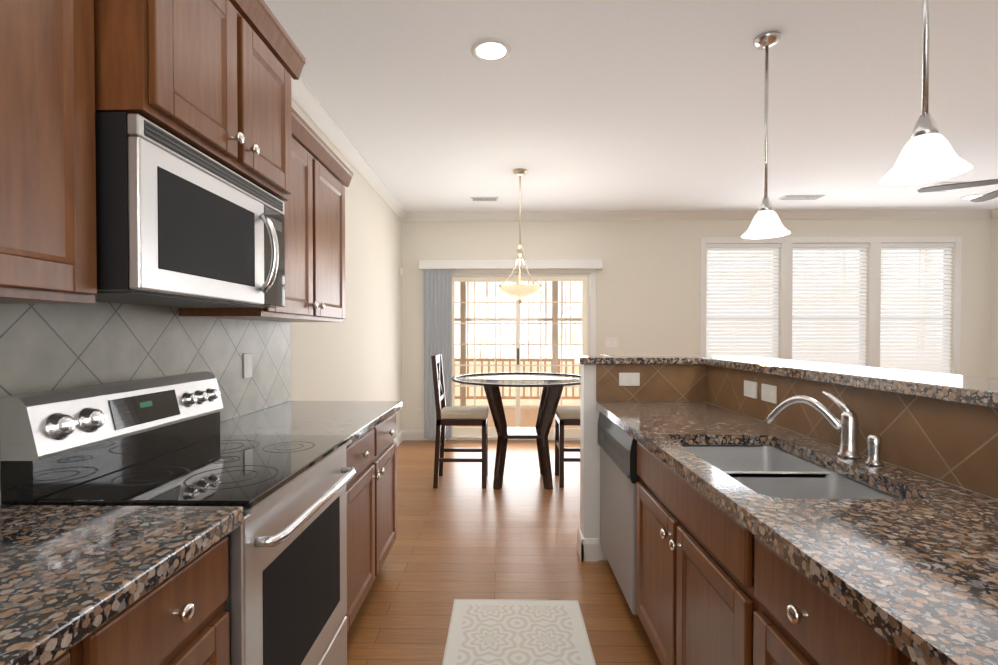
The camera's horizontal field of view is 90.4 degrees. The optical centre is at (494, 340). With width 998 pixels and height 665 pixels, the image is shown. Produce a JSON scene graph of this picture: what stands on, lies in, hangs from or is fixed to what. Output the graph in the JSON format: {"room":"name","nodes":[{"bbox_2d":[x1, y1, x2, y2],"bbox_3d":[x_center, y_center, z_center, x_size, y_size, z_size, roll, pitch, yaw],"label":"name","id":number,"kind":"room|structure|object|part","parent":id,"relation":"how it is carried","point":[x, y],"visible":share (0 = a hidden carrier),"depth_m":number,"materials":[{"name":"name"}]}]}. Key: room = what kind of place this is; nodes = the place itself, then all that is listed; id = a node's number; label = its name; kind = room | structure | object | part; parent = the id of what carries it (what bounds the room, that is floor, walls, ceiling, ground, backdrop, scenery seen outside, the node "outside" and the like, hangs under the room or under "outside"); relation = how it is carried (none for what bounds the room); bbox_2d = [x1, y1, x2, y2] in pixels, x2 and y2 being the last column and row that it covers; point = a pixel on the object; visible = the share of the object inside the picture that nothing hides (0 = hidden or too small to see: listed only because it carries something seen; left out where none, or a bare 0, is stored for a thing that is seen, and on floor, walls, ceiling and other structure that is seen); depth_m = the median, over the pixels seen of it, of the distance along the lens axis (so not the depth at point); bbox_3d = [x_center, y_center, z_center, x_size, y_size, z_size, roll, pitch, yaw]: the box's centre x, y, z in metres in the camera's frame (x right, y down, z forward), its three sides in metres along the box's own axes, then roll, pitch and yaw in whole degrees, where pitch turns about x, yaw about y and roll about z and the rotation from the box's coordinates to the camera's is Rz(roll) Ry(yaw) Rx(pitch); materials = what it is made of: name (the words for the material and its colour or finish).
{"room":"dining room and kitchen","nodes":[
{"label":"dining room and kitchen","id":0,"kind":"room"},
{"bbox_2d":[0,99,401,504],"bbox_3d":[-1.272,-0.118,2.233,0.140,2.780,7.980,0,1,1],"label":"wall","id":1,"kind":"structure","parent":0,"point":[355,354],"depth_m":4.34,"materials":[{"name":"paint"}]},
{"bbox_2d":[0,0,96,303],"bbox_3d":[-1.054,-0.575,0.783,0.341,0.992,0.657,0,1,1],"label":"upper cabinet","id":2,"kind":"object","parent":1,"relation":"attached to","point":[48,254],"visible":1,"depth_m":0.96,"materials":[{"name":"brown wood"}]},
{"bbox_2d":[0,301,290,490],"bbox_3d":[-1.226,-0.075,0.630,0.010,0.904,4.485,0,1,1],"label":"backsplash","id":3,"kind":"structure","parent":1,"relation":"attached to","point":[47,347],"depth_m":1.67,"materials":[{"name":"grey tile"}]},
{"bbox_2d":[94,0,304,200],"bbox_3d":[-0.970,-0.802,1.488,0.482,0.556,0.849,0,1,1],"label":"upper cabinet","id":4,"kind":"object","parent":1,"relation":"attached to","point":[211,79],"visible":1,"depth_m":1.34,"materials":[{"name":"brown wood"}]},
{"bbox_2d":[95,112,284,307],"bbox_3d":[-0.965,-0.318,1.495,0.469,0.402,0.752,0,1,1],"label":"over-the-range microwave","id":5,"kind":"object","parent":4,"relation":"attached to","point":[180,223],"visible":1,"depth_m":1.26,"materials":[{"name":"silver metal"}]},
{"bbox_2d":[243,353,251,378],"bbox_3d":[-1.185,0.120,2.384,0.007,0.118,0.075,0,1,1],"label":"electrical outlet plate","id":6,"kind":"object","parent":1,"relation":"attached to","point":[247,358],"depth_m":2.38,"materials":[{"name":"white plastic"}]},
{"bbox_2d":[179,107,352,321],"bbox_3d":[-1.009,-0.533,2.378,0.372,0.866,1.008,0,1,1],"label":"upper cabinet","id":7,"kind":"object","parent":1,"relation":"attached to","point":[314,218],"visible":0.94,"depth_m":2.32,"materials":[{"name":"brown wood"}]},
{"bbox_2d":[237,11,408,220],"bbox_3d":[-1.164,-1.460,2.213,0.075,0.094,7.699,0,1,1],"label":"crown molding","id":8,"kind":"structure","parent":1,"relation":"attached to","point":[307,102],"depth_m":3.64,"materials":[{"name":"white wood"}]},
{"bbox_2d":[394,429,403,446],"bbox_3d":[-1.153,1.177,4.500,0.016,0.130,3.194,0,1,1],"label":"baseboard","id":9,"kind":"structure","parent":1,"relation":"attached to","point":[401,435],"depth_m":5.87,"materials":[{"name":"white wood"}]},
{"bbox_2d":[399,267,402,275],"bbox_3d":[-1.120,-0.826,5.937,0.029,0.100,0.070,0,1,1],"label":"electrical outlet plate","id":10,"kind":"object","parent":1,"relation":"attached to","point":[400,269],"depth_m":5.90,"materials":[{"name":"white plastic"}]},
{"bbox_2d":[347,440,660,664],"bbox_3d":[2.347,1.322,2.186,7.380,0.100,7.980,0,1,1],"label":"floor","id":11,"kind":"structure","parent":0,"point":[462,533],"depth_m":2.85,"materials":[{"name":"brown wood"}]},
{"bbox_2d":[48,598,139,664],"bbox_3d":[-0.916,0.858,0.428,0.631,0.874,0.746,0,1,1],"label":"base cabinet","id":12,"kind":"object","parent":11,"relation":"on","point":[116,642],"depth_m":0.77,"materials":[{"name":"brown wood"}]},
{"bbox_2d":[0,401,401,664],"bbox_3d":[-0.900,0.397,0.630,0.657,0.039,4.485,0,1,1],"label":"countertop","id":13,"kind":"structure","parent":12,"relation":"on","point":[71,576],"depth_m":0.90,"materials":[{"name":"stone"}]},
{"bbox_2d":[0,372,355,664],"bbox_3d":[-0.811,0.701,1.505,0.620,1.160,0.748,0,1,1],"label":"range","id":14,"kind":"object","parent":11,"relation":"on","point":[159,441],"visible":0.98,"depth_m":1.34,"materials":[{"name":"grey metal"}]},
{"bbox_2d":[140,536,228,664],"bbox_3d":[-0.907,0.852,0.891,0.631,0.874,0.472,0,1,1],"label":"base cabinet","id":15,"kind":"object","parent":11,"relation":"on","point":[180,616],"depth_m":0.97,"materials":[{"name":"brown wood"}]},
{"bbox_2d":[345,413,396,631],"bbox_3d":[-0.865,0.833,2.370,0.662,0.874,0.962,0,1,1],"label":"base cabinet","id":16,"kind":"object","parent":11,"relation":"on","point":[371,458],"visible":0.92,"depth_m":2.28,"materials":[{"name":"brown wood"}]},
{"bbox_2d":[431,354,488,488],"bbox_3d":[-0.291,0.684,4.376,0.475,1.120,0.400,0,1,1],"label":"dining chair","id":17,"kind":"object","parent":11,"relation":"on","point":[461,416],"visible":1,"depth_m":4.19,"materials":[{"name":"brown wood"}]},
{"bbox_2d":[451,372,579,489],"bbox_3d":[0.247,0.784,4.388,1.250,0.918,1.250,0,1,1],"label":"dining table","id":18,"kind":"object","parent":11,"relation":"on","point":[551,385],"visible":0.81,"depth_m":4.18,"materials":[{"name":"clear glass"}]},
{"bbox_2d":[442,599,595,664],"bbox_3d":[0.097,1.270,1.927,0.602,0.010,1.014,0,1,1],"label":"rug","id":19,"kind":"object","parent":11,"relation":"on","point":[512,632],"visible":0.98,"depth_m":2.13,"materials":[{"name":"beige fabric"}]},
{"bbox_2d":[555,354,611,487],"bbox_3d":[0.784,0.683,4.387,0.475,1.120,0.400,0,1,1],"label":"dining chair","id":20,"kind":"object","parent":11,"relation":"on","point":[567,416],"visible":0.35,"depth_m":4.20,"materials":[{"name":"brown wood"}]},
{"bbox_2d":[598,412,639,614],"bbox_3d":[0.882,0.833,2.459,0.609,0.872,0.721,0,1,1],"label":"dishwasher","id":21,"kind":"object","parent":11,"relation":"on","point":[619,477],"visible":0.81,"depth_m":2.33,"materials":[{"name":"grey metal"}]},
{"bbox_2d":[636,441,757,664],"bbox_3d":[0.866,0.843,1.607,0.622,0.874,0.967,0,1,1],"label":"base cabinet","id":22,"kind":"object","parent":11,"relation":"on","point":[696,602],"visible":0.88,"depth_m":1.50,"materials":[{"name":"brown wood"}]},
{"bbox_2d":[753,536,844,664],"bbox_3d":[0.868,0.852,0.874,0.591,0.874,0.491,0,1,1],"label":"base cabinet","id":23,"kind":"object","parent":11,"relation":"on","point":[800,618],"depth_m":0.96,"materials":[{"name":"brown wood"}]},
{"bbox_2d":[841,607,916,664],"bbox_3d":[0.860,0.858,0.429,0.591,0.874,0.691,0,1,1],"label":"base cabinet","id":24,"kind":"object","parent":11,"relation":"on","point":[863,645],"depth_m":0.76,"materials":[{"name":"brown wood"}]},
{"bbox_2d":[596,402,997,664],"bbox_3d":[0.852,0.398,0.589,0.618,0.039,4.467,0,1,1],"label":"countertop","id":25,"kind":"structure","parent":24,"relation":"on","point":[911,573],"depth_m":0.97,"materials":[{"name":"stone"}]},
{"bbox_2d":[681,445,899,541],"bbox_3d":[0.850,0.507,1.532,0.440,0.200,0.770,0,1,1],"label":"undermount sink","id":26,"kind":"object","parent":25,"relation":"in","point":[771,471],"visible":0.06,"depth_m":1.52,"materials":[{"name":"silver metal"}]},
{"bbox_2d":[764,391,883,465],"bbox_3d":[1.040,0.266,1.579,0.226,0.196,0.270,0,1,1],"label":"faucet","id":27,"kind":"object","parent":25,"relation":"on","point":[846,426],"visible":1,"depth_m":1.56,"materials":[{"name":"silver metal"}]},
{"bbox_2d":[580,364,606,559],"bbox_3d":[0.859,0.698,2.902,0.690,1.130,0.125,0,1,1],"label":"wall","id":28,"kind":"structure","parent":0,"point":[589,482],"depth_m":2.85,"materials":[{"name":"paint"}]},
{"bbox_2d":[577,528,598,554],"bbox_3d":[0.920,1.197,2.969,0.840,0.130,0.036,0,1,1],"label":"baseboard","id":29,"kind":"structure","parent":28,"relation":"attached to","point":[587,549],"depth_m":2.84,"materials":[{"name":"white wood"}]},
{"bbox_2d":[619,373,639,385],"bbox_3d":[0.769,0.219,2.821,0.118,0.075,0.007,0,1,1],"label":"electrical outlet plate","id":30,"kind":"object","parent":28,"relation":"attached to","point":[625,379],"depth_m":2.82,"materials":[{"name":"white plastic"}]},
{"bbox_2d":[264,0,997,211],"bbox_3d":[2.347,-1.558,2.148,7.380,0.100,7.980,0,1,1],"label":"ceiling","id":31,"kind":"structure","parent":0,"point":[612,105],"depth_m":3.10,"materials":[{"name":"paint"}]},
{"bbox_2d":[471,197,497,200],"bbox_3d":[-0.105,-1.543,5.394,0.300,0.013,0.120,0,1,1],"label":"ceiling vent","id":32,"kind":"object","parent":31,"relation":"in","point":[472,198],"depth_m":5.37,"materials":[{"name":"white metal"}]},
{"bbox_2d":[471,39,510,62],"bbox_3d":[-0.016,-1.508,2.582,0.209,0.009,0.209,0,1,-5],"label":"recessed light","id":33,"kind":"object","parent":31,"relation":"in","point":[491,50],"depth_m":2.58,"materials":[{"name":"white glass"}]},
{"bbox_2d":[498,169,542,303],"bbox_3d":[0.234,-0.933,4.502,0.410,1.209,0.423,0,1,1],"label":"chandelier","id":34,"kind":"object","parent":31,"relation":"hanging from","point":[519,291],"visible":1,"depth_m":4.43,"materials":[{"name":"beige glass"}]},
{"bbox_2d":[741,31,790,238],"bbox_3d":[1.363,-1.021,2.483,0.220,0.979,0.220,0,1,1],"label":"pendant light","id":35,"kind":"object","parent":31,"relation":"hanging from","point":[766,223],"visible":1,"depth_m":2.47,"materials":[{"name":"white glass"}]},
{"bbox_2d":[778,195,824,199],"bbox_3d":[3.305,-1.542,5.332,0.420,0.013,0.140,0,1,1],"label":"ceiling vent","id":36,"kind":"object","parent":31,"relation":"in","point":[800,197],"depth_m":5.31,"materials":[{"name":"white metal"}]},
{"bbox_2d":[880,0,972,184],"bbox_3d":[1.346,-1.009,1.544,0.220,0.979,0.220,0,1,1],"label":"pendant light","id":37,"kind":"object","parent":31,"relation":"hanging from","point":[927,154],"visible":1,"depth_m":1.54,"materials":[{"name":"white glass"}]},
{"bbox_2d":[916,182,963,191],"bbox_3d":[4.498,-1.537,4.960,0.300,0.013,0.300,0,1,1],"label":"ceiling vent","id":38,"kind":"object","parent":31,"relation":"in","point":[942,183],"depth_m":4.85,"materials":[{"name":"white metal"}]},
{"bbox_2d":[917,179,997,201],"bbox_3d":[4.048,-1.319,3.614,1.345,0.414,1.362,0,1,1],"label":"ceiling fan","id":39,"kind":"object","parent":31,"relation":"hanging from","point":[989,196],"visible":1,"depth_m":3.87,"materials":[{"name":"grey wood"}]},
{"bbox_2d":[960,194,984,199],"bbox_3d":[5.145,-1.544,5.319,0.209,0.009,0.209,0,1,-5],"label":"recessed light","id":40,"kind":"object","parent":31,"relation":"in","point":[968,197],"depth_m":5.31,"materials":[{"name":"white"}]},
{"bbox_2d":[402,219,991,429],"bbox_3d":[2.418,-0.169,6.086,7.100,2.780,0.140,0,1,1],"label":"wall","id":41,"kind":"structure","parent":0,"point":[648,289],"depth_m":6.02,"materials":[{"name":"paint"}]},
{"bbox_2d":[404,430,434,439],"bbox_3d":[-0.887,1.156,6.085,0.429,0.130,0.016,0,1,1],"label":"baseboard","id":42,"kind":"structure","parent":41,"relation":"attached to","point":[408,434],"depth_m":6.08,"materials":[{"name":"white wood"}]},
{"bbox_2d":[417,404,422,413],"bbox_3d":[-0.912,0.841,6.085,0.075,0.118,0.007,0,1,1],"label":"electrical outlet plate","id":43,"kind":"object","parent":41,"relation":"attached to","point":[419,407],"depth_m":6.08,"materials":[{"name":"white plastic"}]},
{"bbox_2d":[419,260,602,269],"bbox_3d":[0.196,-0.915,5.979,2.200,0.105,0.095,0,1,1],"label":"valance","id":44,"kind":"object","parent":41,"relation":"attached to","point":[509,264],"visible":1,"depth_m":5.93,"materials":[{"name":"white wood"}]},
{"bbox_2d":[424,269,451,438],"bbox_3d":[-0.684,0.160,6.002,0.340,2.045,0.044,0,1,1],"label":"vertical blinds","id":45,"kind":"object","parent":44,"relation":"hanging from","point":[438,311],"visible":0.85,"depth_m":6.00,"materials":[{"name":"grey"}]},
{"bbox_2d":[447,274,589,439],"bbox_3d":[0.293,0.201,6.117,1.748,2.039,0.125,0,1,1],"label":"sliding door","id":46,"kind":"structure","parent":41,"relation":"in","point":[475,433],"depth_m":6.10,"materials":[{"name":"white glass"}]},
{"bbox_2d":[455,281,581,427],"bbox_3d":[0.248,-0.080,7.732,5.300,2.800,3.050,0,1,1],"label":"porch","id":47,"kind":"object","parent":41,"relation":"attached to","point":[512,411],"depth_m":9.14,"materials":[{"name":"brown wood"}]},
{"bbox_2d":[444,269,595,439],"bbox_3d":[0.292,0.167,6.050,1.890,2.110,0.017,0,1,1],"label":"door frame","id":48,"kind":"structure","parent":41,"relation":"attached to","point":[592,272],"depth_m":6.02,"materials":[{"name":"white wood"}]},
{"bbox_2d":[605,338,617,346],"bbox_3d":[1.427,0.022,6.032,0.160,0.118,0.007,0,1,1],"label":"electrical outlet plate","id":49,"kind":"object","parent":41,"relation":"attached to","point":[609,342],"depth_m":6.03,"materials":[{"name":"white plastic"}]},
{"bbox_2d":[409,209,992,220],"bbox_3d":[2.422,-1.509,5.960,6.930,0.094,0.075,0,1,1],"label":"crown molding","id":50,"kind":"structure","parent":41,"relation":"attached to","point":[958,213],"depth_m":5.95,"materials":[{"name":"white paint"}]},
{"bbox_2d":[700,237,961,374],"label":"window","id":51,"kind":"structure","parent":41,"relation":"in","point":[874,293],"depth_m":5.96,"materials":[{"name":"white"}]},
{"bbox_2d":[706,244,780,358],"bbox_3d":[3.017,-0.289,6.029,0.884,1.770,0.060,0,1,1],"label":"window blinds","id":52,"kind":"object","parent":51,"relation":"attached to","point":[740,320],"visible":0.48,"depth_m":6.03,"materials":[{"name":"white plastic"}]},
{"bbox_3d":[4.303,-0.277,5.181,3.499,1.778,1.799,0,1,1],"label":"window sashes","id":53,"kind":"part","parent":51,"relation":"part of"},
{"bbox_2d":[792,243,868,365],"bbox_3d":[4.057,-0.289,6.010,0.904,1.770,0.060,0,1,1],"label":"window blinds","id":54,"kind":"object","parent":51,"relation":"attached to","point":[830,331],"visible":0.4,"depth_m":6.01,"materials":[{"name":"white plastic"}]},
{"bbox_2d":[880,243,953,373],"bbox_3d":[5.087,-0.289,5.991,0.864,1.770,0.060,0,1,1],"label":"window blinds","id":55,"kind":"object","parent":51,"relation":"attached to","point":[914,358],"visible":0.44,"depth_m":5.99,"materials":[{"name":"white plastic"}]},
{"bbox_2d":[706,402,997,499],"bbox_3d":[1.237,0.727,0.653,0.125,1.130,4.610,0,1,1],"label":"wall","id":56,"kind":"structure","parent":0,"point":[706,402],"depth_m":1.44,"materials":[{"name":"tile"}]},
{"bbox_2d":[744,380,756,398],"bbox_3d":[1.190,0.226,2.303,0.007,0.075,0.118,0,1,1],"label":"electrical outlet plate","id":57,"kind":"object","parent":56,"relation":"attached to","point":[750,388],"depth_m":2.30,"materials":[{"name":"white plastic"}]},
{"bbox_2d":[761,384,776,403],"bbox_3d":[1.187,0.228,2.143,0.007,0.075,0.118,0,1,1],"label":"electrical outlet plate","id":58,"kind":"object","parent":56,"relation":"attached to","point":[768,393],"depth_m":2.13,"materials":[{"name":"white plastic"}]},
{"bbox_2d":[575,356,997,407],"bbox_3d":[0.967,0.141,0.668,1.045,0.038,4.635,0,1,1],"label":"bar","id":59,"kind":"object","parent":56,"relation":"on","point":[976,390],"visible":1,"depth_m":1.66,"materials":[{"name":"brown stone"}]},
{"bbox_2d":[596,364,997,498],"bbox_3d":[0.858,0.270,0.594,0.630,0.214,4.480,0,1,1],"label":"backsplash","id":60,"kind":"structure","parent":56,"relation":"attached to","point":[954,443],"depth_m":1.57,"materials":[{"name":"brown tile"}]},
{"bbox_2d":[990,218,997,377],"bbox_3d":[5.968,-0.118,2.172,0.140,2.780,7.840,0,1,1],"label":"wall","id":61,"kind":"structure","parent":0,"point":[994,333],"depth_m":5.91,"materials":[{"name":"paint"}]},
{"bbox_2d":[993,208,997,217],"bbox_3d":[5.858,-1.459,2.086,0.075,0.094,7.699,0,1,1],"label":"crown molding","id":62,"kind":"structure","parent":61,"relation":"attached to","point":[995,211],"depth_m":5.85,"materials":[{"name":"white"}]},
{"label":"outside","id":63,"kind":"structure","parent":0,"visible":0},
{"bbox_2d":[455,250,942,405],"bbox_3d":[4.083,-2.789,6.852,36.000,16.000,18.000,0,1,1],"label":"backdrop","id":64,"kind":"structure","parent":63,"point":[572,286],"depth_m":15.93,"materials":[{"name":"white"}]}
]}

